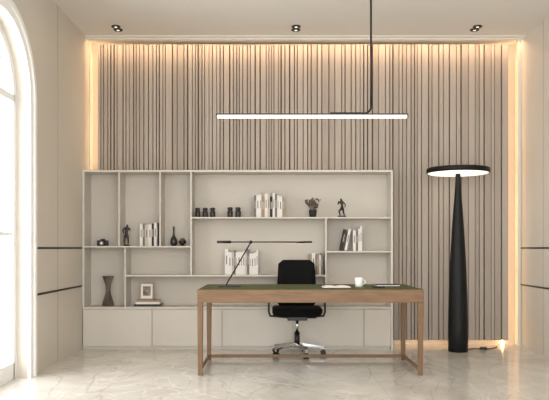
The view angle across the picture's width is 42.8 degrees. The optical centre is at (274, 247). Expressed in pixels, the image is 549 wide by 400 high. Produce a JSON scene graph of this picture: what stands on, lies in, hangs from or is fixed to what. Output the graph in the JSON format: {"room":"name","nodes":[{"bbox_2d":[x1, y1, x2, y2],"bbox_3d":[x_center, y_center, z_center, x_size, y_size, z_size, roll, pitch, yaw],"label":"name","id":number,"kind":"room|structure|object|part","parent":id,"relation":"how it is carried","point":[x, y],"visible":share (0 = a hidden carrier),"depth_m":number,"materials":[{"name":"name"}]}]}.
{"room":"office","nodes":[
{"label":"office","id":0,"kind":"room"},
{"bbox_2d":[0,0,92,377],"bbox_3d":[-2.200,-0.620,3.525,0.220,3.440,9.050,0,0,0],"label":"wall","id":1,"kind":"structure","parent":0,"point":[60,50],"depth_m":6.56,"materials":[{"name":"beige paint"}]},
{"bbox_2d":[0,0,36,385],"bbox_3d":[-2.143,-0.422,5.340,0.195,3.045,1.390,0,0,0],"label":"window","id":2,"kind":"structure","parent":1,"relation":"in","point":[8,371],"depth_m":5.87,"materials":[{"name":"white glass"}]},
{"bbox_2d":[37,247,81,295],"bbox_3d":[-2.088,0.205,6.824,0.004,0.428,1.548,0,0,0],"label":"inlay","id":3,"kind":"object","parent":1,"relation":"attached to","point":[37,247],"visible":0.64,"depth_m":6.78,"materials":[{"name":"black metal"}]},
{"bbox_2d":[0,344,548,399],"bbox_3d":[0.287,1.150,3.625,5.355,0.100,9.250,0,0,0],"label":"floor","id":4,"kind":"structure","parent":0,"point":[505,371],"depth_m":5.95,"materials":[{"name":"stone"}]},
{"bbox_2d":[82,170,392,348],"bbox_3d":[-0.400,0.127,7.750,3.374,1.947,0.300,0,0,0],"label":"bookcase","id":5,"kind":"object","parent":4,"relation":"on","point":[112,200],"visible":0.92,"depth_m":7.89,"materials":[{"name":"paint"}]},
{"bbox_2d":[97,239,107,245],"bbox_3d":[-1.903,-0.061,7.737,0.116,0.077,0.087,0,0,0],"label":"vintage camera","id":6,"kind":"object","parent":5,"relation":"in","point":[102,242],"visible":1,"depth_m":7.73,"materials":[{"name":"metal"}]},
{"bbox_2d":[102,276,113,305],"bbox_3d":[-1.843,0.475,7.750,0.102,0.330,0.102,0,0,-43],"label":"sculpture","id":7,"kind":"object","parent":5,"relation":"in","point":[108,301],"visible":1,"depth_m":7.72,"materials":[{"name":"brown ceramic"}]},
{"bbox_2d":[122,225,130,245],"bbox_3d":[-1.633,-0.141,7.715,0.074,0.236,0.077,0,0,-39],"label":"statuette","id":8,"kind":"object","parent":5,"relation":"in","point":[126,228],"visible":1,"depth_m":7.71,"materials":[{"name":"black metal"}]},
{"bbox_2d":[134,299,162,305],"bbox_3d":[-1.391,0.606,7.765,0.300,0.067,0.170,0,0,0],"label":"book stack","id":9,"kind":"object","parent":5,"relation":"in","point":[156,302],"visible":0.97,"depth_m":7.68,"materials":[{"name":"white paper"}]},
{"bbox_2d":[139,283,153,299],"bbox_3d":[-1.413,0.477,7.747,0.155,0.189,0.038,0,0,0],"label":"picture frame","id":10,"kind":"object","parent":9,"relation":"on","point":[146,289],"visible":1,"depth_m":7.74,"materials":[{"name":"white wood"}]},
{"bbox_2d":[140,223,158,245],"bbox_3d":[-1.381,-0.150,7.760,0.198,0.255,0.141,0,0,0],"label":"books","id":11,"kind":"object","parent":5,"relation":"in","point":[149,233],"visible":0.98,"depth_m":7.69,"materials":[{"name":"white paper"}]},
{"bbox_2d":[170,227,176,245],"bbox_3d":[-1.117,-0.130,7.760,0.080,0.215,0.080,0,0,0],"label":"bottle vase","id":12,"kind":"object","parent":5,"relation":"on","point":[173,241],"visible":1,"depth_m":7.74,"materials":[{"name":"black ceramic"}]},
{"bbox_2d":[179,238,185,245],"bbox_3d":[-1.012,-0.066,7.700,0.090,0.087,0.090,0,0,0],"label":"vase","id":13,"kind":"object","parent":5,"relation":"on","point":[182,242],"visible":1,"depth_m":7.68,"materials":[{"name":"black ceramic"}]},
{"bbox_2d":[195,208,199,216],"bbox_3d":[-0.847,-0.391,7.720,0.060,0.106,0.060,0,0,0],"label":"spice jar","id":14,"kind":"object","parent":5,"relation":"in","point":[197,212],"visible":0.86,"depth_m":7.70,"materials":[{"name":"black ceramic"}]},
{"bbox_2d":[202,208,207,216],"bbox_3d":[-0.764,-0.391,7.720,0.060,0.106,0.060,0,0,0],"label":"spice jar","id":15,"kind":"object","parent":5,"relation":"in","point":[205,212],"visible":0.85,"depth_m":7.70,"materials":[{"name":"black ceramic"}]},
{"bbox_2d":[210,208,214,216],"bbox_3d":[-0.682,-0.391,7.720,0.060,0.106,0.060,0,0,0],"label":"spice jar","id":16,"kind":"object","parent":5,"relation":"in","point":[212,212],"visible":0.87,"depth_m":7.70,"materials":[{"name":"black ceramic"}]},
{"bbox_2d":[227,207,232,216],"bbox_3d":[-0.489,-0.393,7.720,0.063,0.111,0.063,0,0,0],"label":"spice jar","id":17,"kind":"object","parent":5,"relation":"in","point":[229,212],"visible":0.9,"depth_m":7.69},
{"bbox_2d":[235,207,240,216],"bbox_3d":[-0.402,-0.393,7.720,0.063,0.111,0.063,0,0,0],"label":"spice jar","id":18,"kind":"object","parent":5,"relation":"in","point":[237,212],"visible":0.88,"depth_m":7.69,"materials":[{"name":"black ceramic"}]},
{"bbox_2d":[225,249,257,274],"bbox_3d":[-0.363,0.153,7.760,0.363,0.279,0.141,0,0,0],"label":"books","id":19,"kind":"object","parent":5,"relation":"in","point":[248,265],"visible":0.95,"depth_m":7.69,"materials":[{"name":"white paper"}]},
{"bbox_2d":[254,193,283,216],"bbox_3d":[-0.060,-0.471,7.760,0.330,0.267,0.141,0,0,0],"label":"books","id":20,"kind":"object","parent":5,"relation":"in","point":[267,206],"visible":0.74,"depth_m":7.69,"materials":[{"name":"white paper"}]},
{"bbox_2d":[305,198,320,216],"bbox_3d":[0.424,-0.447,7.751,0.180,0.220,0.115,0,0,0],"label":"potted plant","id":21,"kind":"object","parent":5,"relation":"on","point":[312,213],"visible":1,"depth_m":7.73,"materials":[{"name":"plant"}]},
{"bbox_3d":[0.423,-0.380,7.740,0.094,0.085,0.094,0,0,0],"label":"pot","id":22,"kind":"part","parent":21,"relation":"part of","materials":[{"name":"black ceramic"}]},
{"bbox_2d":[308,253,322,274],"bbox_3d":[0.454,0.174,7.760,0.149,0.236,0.141,0,0,0],"label":"books","id":23,"kind":"object","parent":5,"relation":"in","point":[317,259],"visible":0.8,"depth_m":7.69,"materials":[{"name":"white paper"}]},
{"bbox_2d":[337,198,345,216],"bbox_3d":[0.741,-0.442,7.720,0.094,0.210,0.060,0,0,0],"label":"statuette","id":24,"kind":"object","parent":5,"relation":"in","point":[341,202],"visible":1,"depth_m":7.71,"materials":[{"name":"black metal"}]},
{"bbox_2d":[339,229,350,250],"bbox_3d":[0.781,-0.089,7.765,0.120,0.238,0.131,0,0,0],"label":"leaning books","id":25,"kind":"object","parent":5,"relation":"in","point":[344,230],"visible":1,"depth_m":7.70,"materials":[{"name":"paper"}]},
{"bbox_2d":[352,226,361,250],"bbox_3d":[0.913,-0.103,7.760,0.099,0.269,0.141,0,0,0],"label":"books","id":26,"kind":"object","parent":5,"relation":"in","point":[356,235],"visible":1,"depth_m":7.69,"materials":[{"name":"white paper"}]},
{"bbox_2d":[268,260,325,358],"bbox_3d":[0.231,0.612,7.190,0.624,0.975,0.576,0,0,0],"label":"office chair","id":27,"kind":"object","parent":4,"relation":"on","point":[289,271],"visible":0.84,"depth_m":7.23,"materials":[{"name":"black fabric"}]},
{"bbox_3d":[0.231,0.362,7.391,0.426,0.475,0.113,0,0,0],"label":"backrest","id":28,"kind":"part","parent":27,"relation":"part of","materials":[{"name":"black fabric"}]},
{"bbox_3d":[0.231,0.607,7.255,0.624,0.257,0.370,0,0,0],"label":"frame","id":29,"kind":"part","parent":27,"relation":"part of","materials":[{"name":"black plastic"}]},
{"bbox_3d":[0.231,0.647,7.190,0.510,0.095,0.450,0,0,0],"label":"seat","id":30,"kind":"part","parent":27,"relation":"part of","materials":[{"name":"black fabric"}]},
{"bbox_2d":[84,35,525,345],"bbox_3d":[0.338,-0.620,7.810,4.855,3.440,0.220,0,0,0],"label":"frame","id":31,"kind":"object","parent":4,"relation":"on","point":[518,38],"visible":0.91,"depth_m":7.74,"materials":[{"name":"paint"}]},
{"bbox_2d":[197,284,423,374],"bbox_3d":[0.310,0.728,6.465,1.955,0.744,0.870,0,0,0],"label":"writing desk","id":32,"kind":"object","parent":4,"relation":"on","point":[208,294],"visible":1,"depth_m":6.03,"materials":[{"name":"brown wood"}]},
{"bbox_2d":[217,240,311,286],"bbox_3d":[-0.092,0.142,6.450,0.875,0.427,0.100,0,0,0],"label":"desk lamp","id":33,"kind":"object","parent":32,"relation":"on","point":[250,241],"visible":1,"depth_m":6.45,"materials":[{"name":"black metal"}]},
{"bbox_2d":[322,285,350,287],"bbox_3d":[0.553,0.345,6.285,0.260,0.020,0.170,0,0,0],"label":"open notebook","id":34,"kind":"object","parent":32,"relation":"on","point":[324,286],"visible":1,"depth_m":6.21,"materials":[{"name":"white paper"}]},
{"bbox_2d":[355,277,365,286],"bbox_3d":[0.779,0.313,6.405,0.091,0.085,0.074,0,0,-33],"label":"coffee mug","id":35,"kind":"object","parent":32,"relation":"on","point":[358,280],"visible":1,"depth_m":6.37,"materials":[{"name":"white ceramic"}]},
{"bbox_2d":[374,284,399,285],"bbox_3d":[1.054,0.348,6.570,0.223,0.015,0.180,0,0,0],"label":"closed notebook","id":36,"kind":"object","parent":32,"relation":"on","point":[374,284],"visible":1,"depth_m":6.53,"materials":[{"name":"grey paper"}]},
{"bbox_2d":[426,165,496,352],"bbox_3d":[2.044,0.120,7.450,0.842,1.961,0.660,0,0,0],"label":"floor lamp","id":37,"kind":"object","parent":4,"relation":"on","point":[458,296],"visible":1,"depth_m":7.38,"materials":[{"name":"black metal"}]},
{"bbox_3d":[1.953,-0.828,7.450,0.660,0.066,0.660,0,0,0],"label":"lamp shade","id":38,"kind":"part","parent":37,"relation":"part of","materials":[{"name":"black metal"}]},
{"bbox_2d":[428,170,488,176],"bbox_3d":[1.953,-0.792,7.450,0.629,0.005,0.629,0,0,-25],"label":"diffuser","id":39,"kind":"object","parent":37,"relation":"attached to","point":[442,173],"depth_m":7.41,"materials":[{"name":"beige plastic"}]},
{"bbox_3d":[2.265,1.087,7.601,0.491,0.025,0.115,0,0,-25],"label":"power cord","id":40,"kind":"part","parent":37,"relation":"part of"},
{"bbox_2d":[53,0,548,44],"bbox_3d":[0.287,-2.390,3.625,5.355,0.100,9.250,0,0,0],"label":"ceiling","id":41,"kind":"structure","parent":0,"point":[91,17],"depth_m":7.14,"materials":[{"name":"paint"}]},
{"bbox_2d":[111,25,122,31],"bbox_3d":[-1.674,-2.333,7.440,0.096,0.012,0.206,0,0,0],"label":"recessed light","id":42,"kind":"object","parent":41,"relation":"in","point":[117,28],"depth_m":7.43,"materials":[{"name":"black metal"}]},
{"bbox_2d":[291,25,300,31],"bbox_3d":[0.228,-2.333,7.440,0.096,0.012,0.206,0,0,0],"label":"recessed light","id":43,"kind":"object","parent":41,"relation":"in","point":[295,27],"depth_m":7.43,"materials":[{"name":"black metal"}]},
{"bbox_2d":[216,0,407,117],"bbox_3d":[0.343,-1.764,6.400,1.755,1.151,0.120,0,0,0],"label":"linear pendant light","id":44,"kind":"object","parent":41,"relation":"hanging from","point":[367,114],"visible":1,"depth_m":6.38,"materials":[{"name":"white plastic"}]},
{"bbox_2d":[217,115,406,117],"bbox_3d":[0.343,-1.201,6.400,1.731,0.024,0.034,0,0,0],"label":"diffuser","id":45,"kind":"object","parent":44,"relation":"attached to","point":[218,116],"depth_m":6.38,"materials":[{"name":"white plastic"}]},
{"bbox_3d":[0.699,-1.771,6.400,0.384,1.097,0.018,0,0,0],"label":"stem","id":46,"kind":"part","parent":44,"relation":"part of","materials":[{"name":"black metal"}]},
{"bbox_2d":[470,25,481,31],"bbox_3d":[2.142,-2.333,7.440,0.096,0.012,0.206,0,0,0],"label":"recessed light","id":47,"kind":"object","parent":41,"relation":"in","point":[475,28],"depth_m":7.43,"materials":[{"name":"black metal"}]},
{"bbox_2d":[93,45,514,343],"bbox_3d":[0.287,-0.620,8.150,5.355,3.440,0.200,0,0,0],"label":"wall","id":48,"kind":"structure","parent":0,"point":[511,48],"depth_m":8.05,"materials":[{"name":"beige paint"}]},
{"bbox_2d":[98,44,507,339],"bbox_3d":[0.323,-0.630,7.949,4.645,3.350,0.062,0,0,0],"label":"wall panel","id":49,"kind":"object","parent":48,"relation":"attached to","point":[158,105],"visible":0.59,"depth_m":7.92,"materials":[{"name":"beige wood"}]},
{"bbox_2d":[515,16,548,356],"bbox_3d":[2.865,-0.620,3.525,0.200,3.440,9.050,0,0,0],"label":"wall","id":50,"kind":"structure","parent":0,"point":[535,46],"depth_m":7.47,"materials":[{"name":"beige paint"}]},
{"bbox_2d":[521,247,548,289],"bbox_3d":[2.763,0.205,4.925,0.004,0.428,5.850,0,0,0],"label":"inlay","id":51,"kind":"object","parent":50,"relation":"attached to","point":[521,247],"visible":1,"depth_m":7.41,"materials":[{"name":"black metal"}]}
]}

